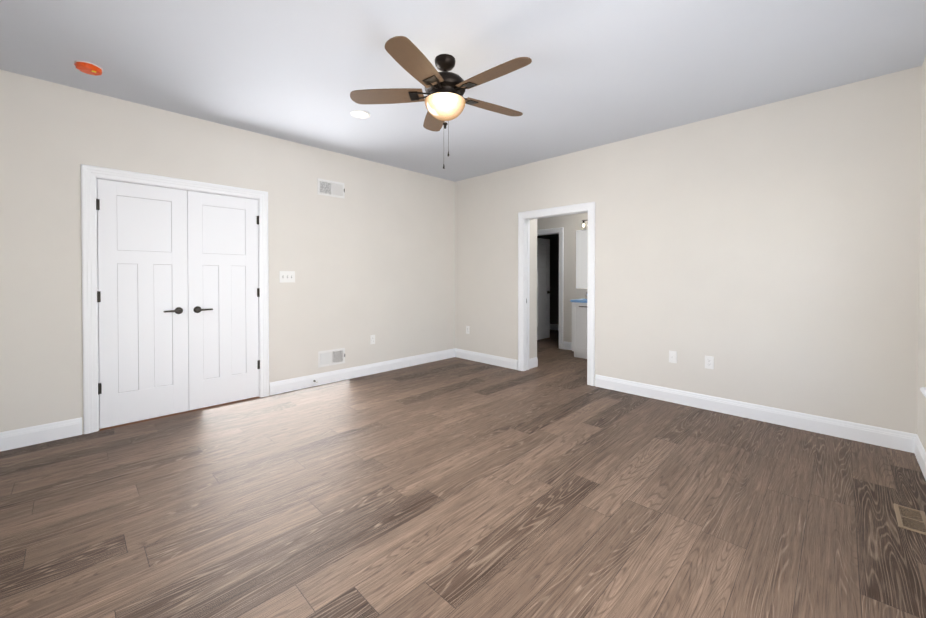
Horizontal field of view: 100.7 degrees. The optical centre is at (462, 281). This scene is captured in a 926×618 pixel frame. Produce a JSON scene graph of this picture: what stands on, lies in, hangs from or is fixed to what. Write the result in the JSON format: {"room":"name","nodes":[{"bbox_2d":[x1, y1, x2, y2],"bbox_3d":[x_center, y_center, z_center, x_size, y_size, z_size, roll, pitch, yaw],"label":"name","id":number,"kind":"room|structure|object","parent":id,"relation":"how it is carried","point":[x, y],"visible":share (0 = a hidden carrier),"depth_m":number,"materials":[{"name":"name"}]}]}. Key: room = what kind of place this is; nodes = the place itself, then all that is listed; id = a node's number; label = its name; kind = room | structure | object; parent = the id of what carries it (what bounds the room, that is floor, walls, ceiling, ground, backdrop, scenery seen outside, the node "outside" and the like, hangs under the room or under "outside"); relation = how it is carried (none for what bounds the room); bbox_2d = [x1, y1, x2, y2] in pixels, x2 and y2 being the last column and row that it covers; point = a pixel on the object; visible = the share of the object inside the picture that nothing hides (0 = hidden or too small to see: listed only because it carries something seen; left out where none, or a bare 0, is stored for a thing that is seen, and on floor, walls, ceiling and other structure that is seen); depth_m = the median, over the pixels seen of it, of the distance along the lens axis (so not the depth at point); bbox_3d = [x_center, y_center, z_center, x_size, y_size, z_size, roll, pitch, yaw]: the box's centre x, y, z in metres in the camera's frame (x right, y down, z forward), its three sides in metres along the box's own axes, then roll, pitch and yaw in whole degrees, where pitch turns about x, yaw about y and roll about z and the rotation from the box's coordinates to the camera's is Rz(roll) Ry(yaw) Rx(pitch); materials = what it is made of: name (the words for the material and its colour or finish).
{"room":"empty bedroom","nodes":[
{"label":"empty bedroom","id":0,"kind":"room"},
{"bbox_2d":[0,69,454,433],"bbox_3d":[-1.850,-0.164,4.340,0.120,2.740,4.806,1,1,45],"label":"wall","id":1,"kind":"structure","parent":0,"point":[372,252],"depth_m":3.86,"materials":[{"name":"paint"}]},
{"bbox_2d":[0,417,81,451],"bbox_3d":[-3.249,1.155,2.836,0.014,0.135,0.618,1,1,45],"label":"baseboard","id":2,"kind":"structure","parent":1,"relation":"attached to","point":[12,439],"depth_m":2.89,"materials":[{"name":"white wood"}]},
{"bbox_2d":[96,179,188,428],"bbox_3d":[-2.774,0.185,3.349,0.139,2.039,0.610,1,1,45],"label":"closet door","id":3,"kind":"structure","parent":1,"relation":"in","point":[142,296],"depth_m":3.32,"materials":[{"name":"white wood"}]},
{"bbox_2d":[81,164,268,433],"bbox_3d":[-2.579,0.141,3.586,0.142,2.146,1.393,1,1,45],"label":"trim","id":4,"kind":"structure","parent":1,"relation":"attached to","point":[90,175],"depth_m":3.11,"materials":[{"name":"white wood"}]},
{"bbox_2d":[187,191,259,409],"bbox_3d":[-2.344,0.180,3.786,0.139,2.039,0.610,1,1,45],"label":"closet door","id":5,"kind":"structure","parent":1,"relation":"in","point":[223,329],"depth_m":3.75,"materials":[{"name":"white wood"}]},
{"bbox_2d":[279,271,294,282],"bbox_3d":[-1.911,-0.048,4.180,0.019,0.123,0.165,1,1,45],"label":"switch plate","id":6,"kind":"object","parent":1,"relation":"attached to","point":[286,276],"visible":1,"depth_m":4.18,"materials":[{"name":"white plastic"}]},
{"bbox_2d":[317,178,344,198],"bbox_3d":[-1.553,-1.094,4.533,0.018,0.185,0.335,1,1,45],"label":"air vent","id":7,"kind":"object","parent":1,"relation":"in","point":[330,188],"visible":1,"depth_m":4.53,"materials":[{"name":"white metal"}]},
{"bbox_2d":[318,348,344,367],"bbox_3d":[-1.553,0.906,4.555,0.018,0.185,0.335,1,1,45],"label":"air vent","id":8,"kind":"object","parent":1,"relation":"in","point":[331,357],"visible":1,"depth_m":4.55,"materials":[{"name":"white metal"}]},
{"bbox_2d":[269,348,455,394],"bbox_3d":[-1.081,1.131,5.040,0.014,0.135,2.749,1,1,45],"label":"baseboard","id":9,"kind":"structure","parent":1,"relation":"attached to","point":[277,387],"depth_m":4.76,"materials":[{"name":"white wood"}]},
{"bbox_2d":[370,335,374,343],"bbox_3d":[-1.164,0.754,4.956,0.008,0.118,0.072,1,1,45],"label":"outlet","id":10,"kind":"object","parent":1,"relation":"attached to","point":[372,339],"visible":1,"depth_m":4.95,"materials":[{"name":"white plastic"}]},
{"bbox_2d":[0,330,925,617],"bbox_3d":[0.746,1.254,4.463,6.270,0.100,8.840,1,1,45],"label":"floor","id":11,"kind":"structure","parent":0,"point":[552,484],"depth_m":2.06,"materials":[{"name":"brown wood"}]},
{"bbox_2d":[99,396,259,430],"bbox_3d":[-2.567,1.210,3.587,0.083,0.007,1.209,1,1,45],"label":"threshold","id":12,"kind":"object","parent":11,"relation":"on","point":[175,414],"visible":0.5,"depth_m":3.49,"materials":[{"name":"brown wood"}]},
{"bbox_2d":[570,300,586,358],"bbox_3d":[2.352,0.759,5.662,1.370,0.866,0.595,1,1,45],"label":"bathroom vanity","id":13,"kind":"object","parent":11,"relation":"on","point":[579,327],"depth_m":5.87,"materials":[{"name":"white wood"}]},
{"bbox_2d":[893,503,925,534],"bbox_3d":[2.321,1.230,1.984,0.112,0.004,0.275,1,1,45],"label":"floor vent","id":14,"kind":"object","parent":11,"relation":"in","point":[911,519],"visible":1,"depth_m":1.99,"materials":[{"name":"beige"}]},
{"bbox_2d":[0,0,925,181],"bbox_3d":[0.746,-1.585,4.432,6.270,0.100,8.840,1,1,45],"label":"ceiling","id":15,"kind":"structure","parent":0,"point":[594,73],"depth_m":2.62,"materials":[{"name":"paint"}]},
{"bbox_2d":[74,61,102,75],"bbox_3d":[-2.642,-1.495,2.710,0.149,0.043,0.150,1,1,45],"label":"smoke detector","id":16,"kind":"object","parent":15,"relation":"attached to","point":[88,68],"visible":1,"depth_m":2.68,"materials":[{"name":"orange plastic"}]},
{"bbox_2d":[351,110,369,118],"bbox_3d":[-0.936,-1.522,3.509,0.176,0.007,0.176,1,1,45],"label":"recessed light","id":17,"kind":"object","parent":15,"relation":"in","point":[360,114],"visible":1,"depth_m":3.50,"materials":[{"name":"white plastic"}]},
{"bbox_2d":[350,36,531,168],"bbox_3d":[-0.083,-1.163,2.609,1.239,0.705,1.270,1,1,45],"label":"ceiling fan","id":18,"kind":"object","parent":15,"relation":"hanging from","point":[445,99],"visible":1,"depth_m":2.53,"materials":[{"name":"brown wood"}]},
{"bbox_2d":[537,234,558,324],"bbox_3d":[3.793,-0.200,7.566,6.000,2.740,0.120,1,1,45],"label":"wall","id":19,"kind":"structure","parent":0,"point":[554,277],"depth_m":9.09,"materials":[{"name":"grey paint"}]},
{"bbox_2d":[550,324,558,329],"bbox_3d":[2.623,1.091,8.637,2.850,0.135,0.014,1,1,45],"label":"baseboard","id":20,"kind":"structure","parent":19,"relation":"attached to","point":[552,326],"depth_m":9.08,"materials":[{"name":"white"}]},
{"bbox_2d":[537,213,587,345],"bbox_3d":[2.381,-0.184,6.130,6.000,2.740,0.120,1,1,45],"label":"wall","id":21,"kind":"structure","parent":0,"point":[571,224],"depth_m":6.60,"materials":[{"name":"paint"}]},
{"bbox_2d":[537,238,551,339],"bbox_3d":[1.503,0.154,7.612,0.175,2.008,0.761,1,1,45],"label":"bathroom door","id":22,"kind":"structure","parent":21,"relation":"in","point":[544,292],"depth_m":7.71,"materials":[{"name":"white wood"}]},
{"bbox_2d":[537,227,563,348],"bbox_3d":[1.446,0.119,7.037,0.940,2.115,0.142,1,1,45],"label":"door frame","id":23,"kind":"structure","parent":21,"relation":"attached to","point":[559,231],"depth_m":6.69,"materials":[{"name":"white"}]},
{"bbox_2d":[563,341,571,349],"bbox_3d":[1.910,1.114,6.513,0.448,0.135,0.014,1,1,45],"label":"baseboard","id":24,"kind":"structure","parent":21,"relation":"attached to","point":[567,345],"depth_m":6.61,"materials":[{"name":"white wood"}]},
{"bbox_2d":[576,229,587,288],"bbox_3d":[2.446,-0.362,5.974,1.490,0.980,0.005,1,1,45],"label":"mirror","id":25,"kind":"object","parent":21,"relation":"attached to","point":[581,257],"visible":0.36,"depth_m":6.42,"materials":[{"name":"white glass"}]},
{"bbox_2d":[581,220,587,230],"bbox_3d":[2.077,-0.940,6.241,0.300,0.230,0.134,1,1,45],"label":"sconce","id":26,"kind":"object","parent":21,"relation":"attached to","point":[583,225],"visible":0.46,"depth_m":6.29,"materials":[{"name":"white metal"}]},
{"bbox_2d":[455,66,921,433],"bbox_3d":[1.213,-0.171,4.943,6.000,2.740,0.350,1,1,45],"label":"wall","id":27,"kind":"structure","parent":0,"point":[768,255],"depth_m":3.40,"materials":[{"name":"paint"}]},
{"bbox_2d":[456,348,517,369],"bbox_3d":[0.315,1.125,5.586,1.178,0.135,0.014,1,1,45],"label":"baseboard","id":28,"kind":"structure","parent":27,"relation":"attached to","point":[464,354],"depth_m":5.54,"materials":[{"name":"white wood"}]},
{"bbox_2d":[518,202,594,385],"bbox_3d":[1.173,0.143,4.824,1.075,2.115,0.164,1,1,45],"label":"door frame","id":29,"kind":"structure","parent":27,"relation":"attached to","point":[525,218],"depth_m":4.97,"materials":[{"name":"white wood"}]},
{"bbox_2d":[669,351,676,362],"bbox_3d":[2.094,0.756,3.832,0.072,0.118,0.012,1,1,45],"label":"outlet","id":30,"kind":"object","parent":27,"relation":"attached to","point":[672,356],"visible":1,"depth_m":3.83,"materials":[{"name":"white plastic"}]},
{"bbox_2d":[705,356,713,368],"bbox_3d":[2.319,0.766,3.615,0.072,0.118,0.008,1,1,45],"label":"electrical outlet","id":31,"kind":"object","parent":27,"relation":"attached to","point":[709,362],"visible":1,"depth_m":3.61,"materials":[{"name":"white plastic"}]},
{"bbox_2d":[595,375,911,452],"bbox_3d":[2.364,1.147,3.570,2.373,0.135,0.014,1,1,45],"label":"baseboard","id":32,"kind":"structure","parent":27,"relation":"attached to","point":[858,432],"depth_m":3.29,"materials":[{"name":"white wood"}]},
{"bbox_2d":[917,56,925,450],"bbox_3d":[2.927,-0.142,2.301,0.150,2.740,8.840,1,1,45],"label":"wall","id":33,"kind":"structure","parent":0,"point":[921,422],"depth_m":2.61,"materials":[{"name":"paint"}]},
{"bbox_2d":[912,433,925,479],"bbox_3d":[1.539,1.174,1.021,0.014,0.135,4.806,1,1,45],"label":"baseboard","id":34,"kind":"structure","parent":33,"relation":"attached to","point":[918,449],"depth_m":2.56,"materials":[{"name":"white wood"}]},
{"bbox_2d":[920,387,925,397],"bbox_3d":[2.057,0.651,1.490,0.171,0.028,2.062,1,1,45],"label":"window sill","id":35,"kind":"structure","parent":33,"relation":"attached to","point":[923,390],"depth_m":2.22,"materials":[{"name":"white wood"}]}
]}

